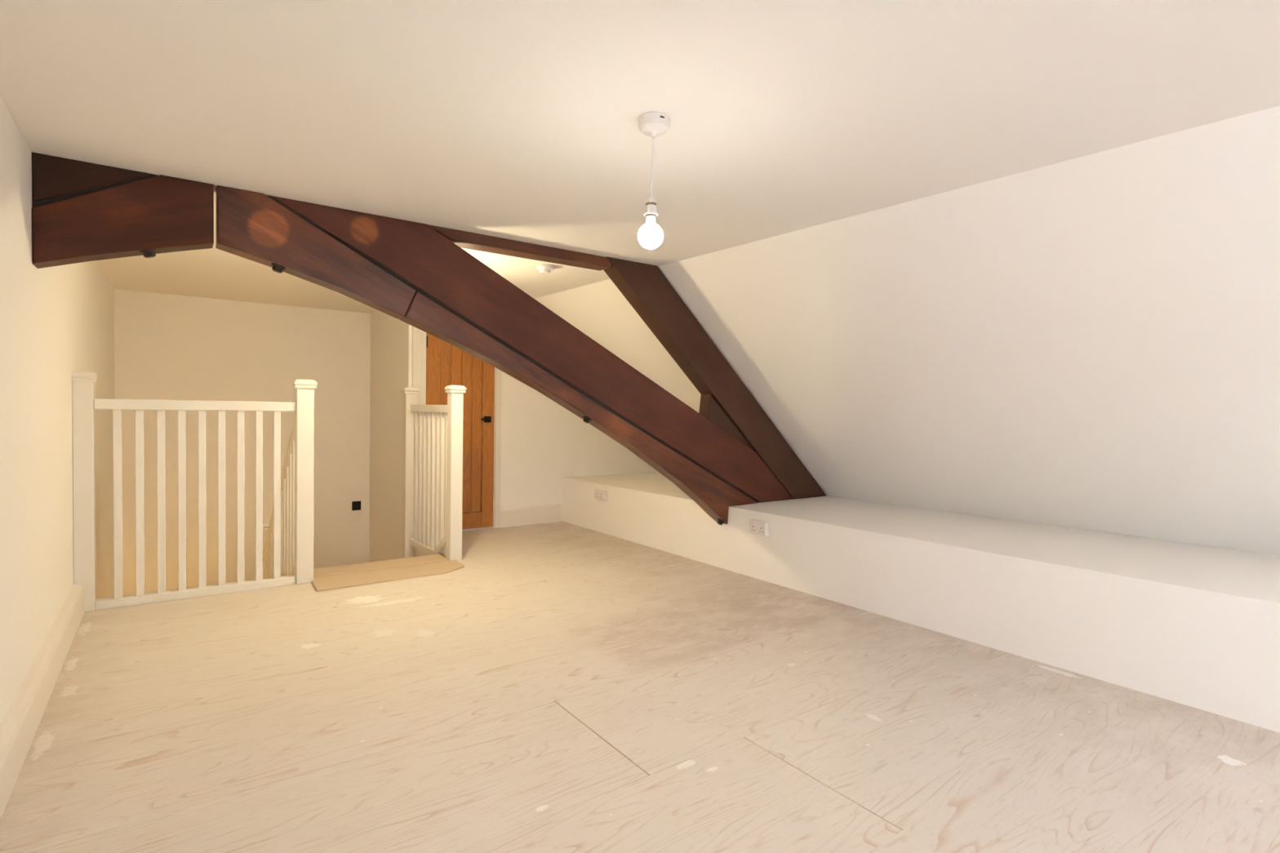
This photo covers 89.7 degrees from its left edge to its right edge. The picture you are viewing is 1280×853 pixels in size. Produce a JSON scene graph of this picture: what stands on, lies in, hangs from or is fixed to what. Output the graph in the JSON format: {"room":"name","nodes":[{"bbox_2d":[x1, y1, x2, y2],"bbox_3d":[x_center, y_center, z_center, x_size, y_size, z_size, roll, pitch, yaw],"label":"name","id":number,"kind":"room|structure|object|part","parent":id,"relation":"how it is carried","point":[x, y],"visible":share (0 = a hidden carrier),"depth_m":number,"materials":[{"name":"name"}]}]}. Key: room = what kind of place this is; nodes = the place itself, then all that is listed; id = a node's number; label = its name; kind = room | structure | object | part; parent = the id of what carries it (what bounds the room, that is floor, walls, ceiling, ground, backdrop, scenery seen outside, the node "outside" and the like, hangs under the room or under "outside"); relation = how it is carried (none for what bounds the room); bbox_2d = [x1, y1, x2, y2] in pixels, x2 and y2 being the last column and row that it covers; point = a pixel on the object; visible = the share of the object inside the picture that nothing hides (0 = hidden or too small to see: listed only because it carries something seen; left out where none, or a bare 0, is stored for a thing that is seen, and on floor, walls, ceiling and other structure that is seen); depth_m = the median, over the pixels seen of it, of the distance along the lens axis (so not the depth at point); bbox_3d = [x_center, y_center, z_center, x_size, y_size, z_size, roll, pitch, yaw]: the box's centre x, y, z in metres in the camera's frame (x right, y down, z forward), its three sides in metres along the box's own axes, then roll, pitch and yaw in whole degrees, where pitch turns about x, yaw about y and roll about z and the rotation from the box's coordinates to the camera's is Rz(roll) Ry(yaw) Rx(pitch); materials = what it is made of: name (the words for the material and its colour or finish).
{"room":"attic room","nodes":[
{"label":"attic room","id":0,"kind":"room"},
{"bbox_2d":[0,96,73,723],"bbox_3d":[-0.831,0.075,0.387,0.120,1.900,6.800,0,2,-36],"label":"wall","id":1,"kind":"structure","parent":0,"point":[37,364],"depth_m":2.14,"materials":[{"name":"paint"}]},
{"bbox_2d":[0,584,84,820],"bbox_3d":[-0.765,0.953,0.436,0.040,0.146,6.745,0,2,-36],"label":"baseboard","id":2,"kind":"structure","parent":1,"relation":"attached to","point":[19,726],"depth_m":2.06,"materials":[{"name":"white paint"}]},
{"bbox_2d":[72,260,114,599],"bbox_3d":[-3.487,1.180,4.062,0.120,4.400,2.191,0,2,-35],"label":"wall","id":3,"kind":"structure","parent":0,"point":[93,294],"depth_m":4.15,"materials":[{"name":"paint"}]},
{"bbox_2d":[114,288,370,595],"bbox_3d":[-3.350,1.140,5.590,2.265,4.400,0.120,0,2,-36],"label":"wall","id":4,"kind":"structure","parent":0,"point":[167,346],"depth_m":5.42,"materials":[{"name":"paint"}]},
{"bbox_2d":[351,501,360,510],"bbox_3d":[-2.646,0.740,6.005,0.076,0.084,0.014,0,2,-36],"label":"wall switch","id":5,"kind":"object","parent":4,"relation":"attached to","point":[356,505],"visible":1,"depth_m":6.00,"materials":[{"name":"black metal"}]},
{"bbox_2d":[368,310,412,562],"bbox_3d":[-2.175,1.158,5.631,0.080,4.400,1.200,0,2,-36],"label":"wall","id":6,"kind":"structure","parent":0,"point":[391,338],"depth_m":5.58,"materials":[{"name":"paint"}]},
{"bbox_2d":[419,329,426,404],"bbox_3d":[-1.779,-0.009,5.204,0.054,1.770,0.122,0,2,-36],"label":"trim","id":7,"kind":"structure","parent":6,"relation":"attached to","point":[423,335],"depth_m":5.14,"materials":[{"name":"white paint"}]},
{"bbox_2d":[500,371,649,509],"bbox_3d":[-0.761,-0.077,5.949,2.725,1.900,0.115,0,2,-36],"label":"wall","id":8,"kind":"structure","parent":0,"point":[544,442],"depth_m":5.81,"materials":[{"name":"paint"}]},
{"bbox_2d":[411,325,420,404],"bbox_3d":[-1.788,-0.022,5.120,0.059,1.800,0.026,0,2,-36],"label":"trim","id":9,"kind":"structure","parent":8,"relation":"attached to","point":[415,331],"depth_m":5.09,"materials":[{"name":"white paint"}]},
{"bbox_2d":[426,332,494,529],"bbox_3d":[-1.484,0.002,5.344,0.586,1.726,0.096,0,2,-36],"label":"door","id":10,"kind":"structure","parent":8,"relation":"in","point":[446,364],"depth_m":5.42,"materials":[{"name":"brown wood"}]},
{"bbox_3d":[-1.508,0.796,5.393,0.364,0.135,0.040,0,2,-36],"label":"rail","id":11,"kind":"part","parent":10,"relation":"part of","materials":[{"name":"brown wood"}]},
{"bbox_3d":[-1.307,-0.060,5.440,0.083,0.018,0.046,0,2,-36],"label":"lever","id":12,"kind":"part","parent":10,"relation":"part of","materials":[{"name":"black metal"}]},
{"bbox_3d":[-1.297,-0.061,5.482,0.064,0.052,0.010,0,2,-36],"label":"handle","id":13,"kind":"part","parent":10,"relation":"part of","materials":[{"name":"black metal"}]},
{"bbox_2d":[490,367,495,528],"bbox_3d":[-1.280,-0.011,5.568,0.005,1.770,0.122,0,2,-36],"label":"trim","id":14,"kind":"structure","parent":8,"relation":"attached to","point":[495,367],"depth_m":5.52,"materials":[{"name":"white paint"}]},
{"bbox_2d":[493,368,502,528],"bbox_3d":[-1.222,-0.024,5.533,0.050,1.800,0.026,0,2,-36],"label":"trim","id":15,"kind":"structure","parent":8,"relation":"attached to","point":[498,372],"depth_m":5.53,"materials":[{"name":"white paint"}]},
{"bbox_2d":[499,504,563,528],"bbox_3d":[-0.965,0.796,5.753,0.618,0.157,0.020,0,2,-36],"label":"baseboard","id":16,"kind":"structure","parent":8,"relation":"attached to","point":[515,517],"depth_m":5.74,"materials":[{"name":"white paint"}]},
{"bbox_2d":[0,521,1279,852],"bbox_3d":[0.260,1.032,1.898,3.660,0.060,8.090,0,2,-36],"label":"floor","id":17,"kind":"structure","parent":0,"point":[566,687],"depth_m":2.10,"materials":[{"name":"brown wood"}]},
{"bbox_2d":[71,371,317,612],"bbox_3d":[-2.356,0.321,3.477,1.090,1.186,0.119,0,2,-36],"label":"balustrade","id":18,"kind":"object","parent":17,"relation":"on","point":[85,403],"visible":0.97,"depth_m":3.42,"materials":[{"name":"white paint"}]},
{"bbox_3d":[-2.753,0.346,3.188,0.078,1.138,0.078,0,2,-36],"label":"newel post","id":19,"kind":"part","parent":18,"relation":"part of","materials":[{"name":"white paint"}]},
{"bbox_3d":[-2.353,-0.113,3.462,0.890,0.053,0.060,0,2,-36],"label":"handrail","id":20,"kind":"part","parent":18,"relation":"part of","materials":[{"name":"white paint"}]},
{"bbox_3d":[-2.368,0.892,3.487,0.890,0.044,0.066,0,2,-36],"label":"rail","id":21,"kind":"part","parent":18,"relation":"part of","materials":[{"name":"white paint"}]},
{"bbox_3d":[-1.964,0.343,3.764,0.089,1.138,0.089,0,2,-36],"label":"newel post","id":22,"kind":"part","parent":18,"relation":"part of","materials":[{"name":"white paint"}]},
{"bbox_2d":[311,554,464,591],"bbox_3d":[-1.597,1.004,4.065,0.893,0.215,0.539,0,2,-36],"label":"wooden board","id":23,"kind":"object","parent":17,"relation":"on","point":[393,570],"visible":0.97,"depth_m":4.00,"materials":[{"name":"beige wood"}]},
{"bbox_2d":[400,385,466,560],"bbox_3d":[-1.538,0.475,4.717,0.118,1.537,0.992,0,2,-39],"label":"balustrade","id":24,"kind":"object","parent":17,"relation":"on","point":[433,434],"visible":0.94,"depth_m":4.67,"materials":[{"name":"white paint"}]},
{"bbox_3d":[-1.814,0.485,5.057,0.082,1.489,0.082,0,2,-36],"label":"newel post","id":25,"kind":"part","parent":24,"relation":"part of","materials":[{"name":"white paint"}]},
{"bbox_3d":[-1.620,0.909,4.838,0.050,0.050,0.542,0,2,-38],"label":"rail","id":26,"kind":"part","parent":24,"relation":"part of","materials":[{"name":"white paint"}]},
{"bbox_3d":[-1.523,-0.133,4.707,0.054,0.053,0.799,0,2,-38],"label":"handrail","id":27,"kind":"part","parent":24,"relation":"part of","materials":[{"name":"white paint"}]},
{"bbox_3d":[-1.378,0.831,4.527,0.050,0.252,0.274,0,2,-38],"label":"rail","id":28,"kind":"part","parent":24,"relation":"part of","materials":[{"name":"white paint"}]},
{"bbox_3d":[-1.260,0.338,4.374,0.082,1.138,0.082,0,2,-36],"label":"newel post","id":29,"kind":"part","parent":24,"relation":"part of","materials":[{"name":"white paint"}]},
{"bbox_2d":[0,0,1279,313],"bbox_3d":[-0.331,-0.975,2.129,3.069,0.120,9.090,0,2,-36],"label":"ceiling","id":30,"kind":"structure","parent":0,"point":[517,120],"depth_m":1.77,"materials":[{"name":"paint"}]},
{"bbox_2d":[31,151,826,524],"bbox_3d":[-0.384,-0.152,3.570,4.356,1.606,0.135,0,2,-36],"label":"roof truss","id":31,"kind":"object","parent":30,"relation":"attached to","point":[722,455],"visible":1,"depth_m":3.17,"materials":[{"name":"wood"}]},
{"bbox_2d":[536,263,553,274],"bbox_3d":[-0.570,-0.943,3.864,0.104,0.046,0.104,0,2,-36],"label":"smoke detector","id":32,"kind":"object","parent":30,"relation":"attached to","point":[545,268],"visible":1,"depth_m":3.83,"materials":[{"name":"white plastic"}]},
{"bbox_2d":[637,111,670,248],"bbox_3d":[0.039,-0.712,1.891,0.094,0.378,0.095,0,2,-36],"label":"pendant lamp","id":33,"kind":"object","parent":30,"relation":"hanging from","point":[653,124],"visible":1,"depth_m":1.87,"materials":[{"name":"white plastic"}]},
{"bbox_3d":[0.031,-0.559,1.892,0.075,0.071,0.075,0,2,-36],"label":"bulb","id":34,"kind":"part","parent":33,"relation":"part of","materials":[{"name":"white glass"}]},
{"bbox_3d":[0.036,-0.759,1.888,0.014,0.185,0.006,0,2,-36],"label":"cord","id":35,"kind":"part","parent":33,"relation":"part of","materials":[{"name":"white plastic"}]},
{"bbox_2d":[534,105,1279,555],"bbox_3d":[1.890,-0.149,3.041,1.833,1.684,7.945,0,2,-38],"label":"wall","id":36,"kind":"structure","parent":0,"point":[1091,342],"depth_m":2.86,"materials":[{"name":"paint"}]},
{"bbox_2d":[565,472,1279,603],"bbox_3d":[2.131,0.617,3.248,1.298,0.148,7.912,0,2,-37],"label":"ledge","id":37,"kind":"object","parent":36,"relation":"attached to","point":[1235,572],"depth_m":3.16,"materials":[{"name":"paint"}]},
{"bbox_2d":[562,477,1279,733],"bbox_3d":[1.651,0.797,2.905,0.120,0.502,7.893,0,2,-37],"label":"wall","id":38,"kind":"structure","parent":0,"point":[1216,653],"depth_m":2.84,"materials":[{"name":"paint"}]},
{"bbox_2d":[594,488,607,500],"bbox_3d":[-0.331,0.569,5.388,0.046,0.085,0.140,0,2,-36],"label":"wall socket","id":39,"kind":"object","parent":38,"relation":"attached to","point":[599,494],"visible":1,"depth_m":5.36,"materials":[{"name":"white plastic"}]},
{"bbox_2d":[749,519,769,536],"bbox_3d":[0.738,0.623,3.974,0.046,0.085,0.140,0,2,-36],"label":"wall socket","id":40,"kind":"object","parent":38,"relation":"attached to","point":[760,527],"visible":1,"depth_m":3.95,"materials":[{"name":"white plastic"}]},
{"bbox_3d":[-2.717,1.884,5.456,1.004,0.060,0.888,0,2,-36],"label":"floor","id":41,"kind":"structure","parent":0,"visible":0},
{"bbox_2d":[262,419,294,578],"bbox_3d":[-2.676,1.191,4.672,1.730,2.690,2.156,0,2,-36],"label":"staircase","id":42,"kind":"structure","parent":41,"relation":"on","point":[287,476],"depth_m":4.12,"materials":[{"name":"white wood"}]},
{"bbox_3d":[-2.857,1.323,4.904,0.088,1.089,0.088,0,2,-36],"label":"newel post","id":43,"kind":"part","parent":42,"relation":"part of","materials":[{"name":"white paint"}]},
{"bbox_3d":[-2.420,1.250,4.345,0.050,1.000,1.326,0,2,-38],"label":"rail","id":44,"kind":"part","parent":42,"relation":"part of","materials":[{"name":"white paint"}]}
]}

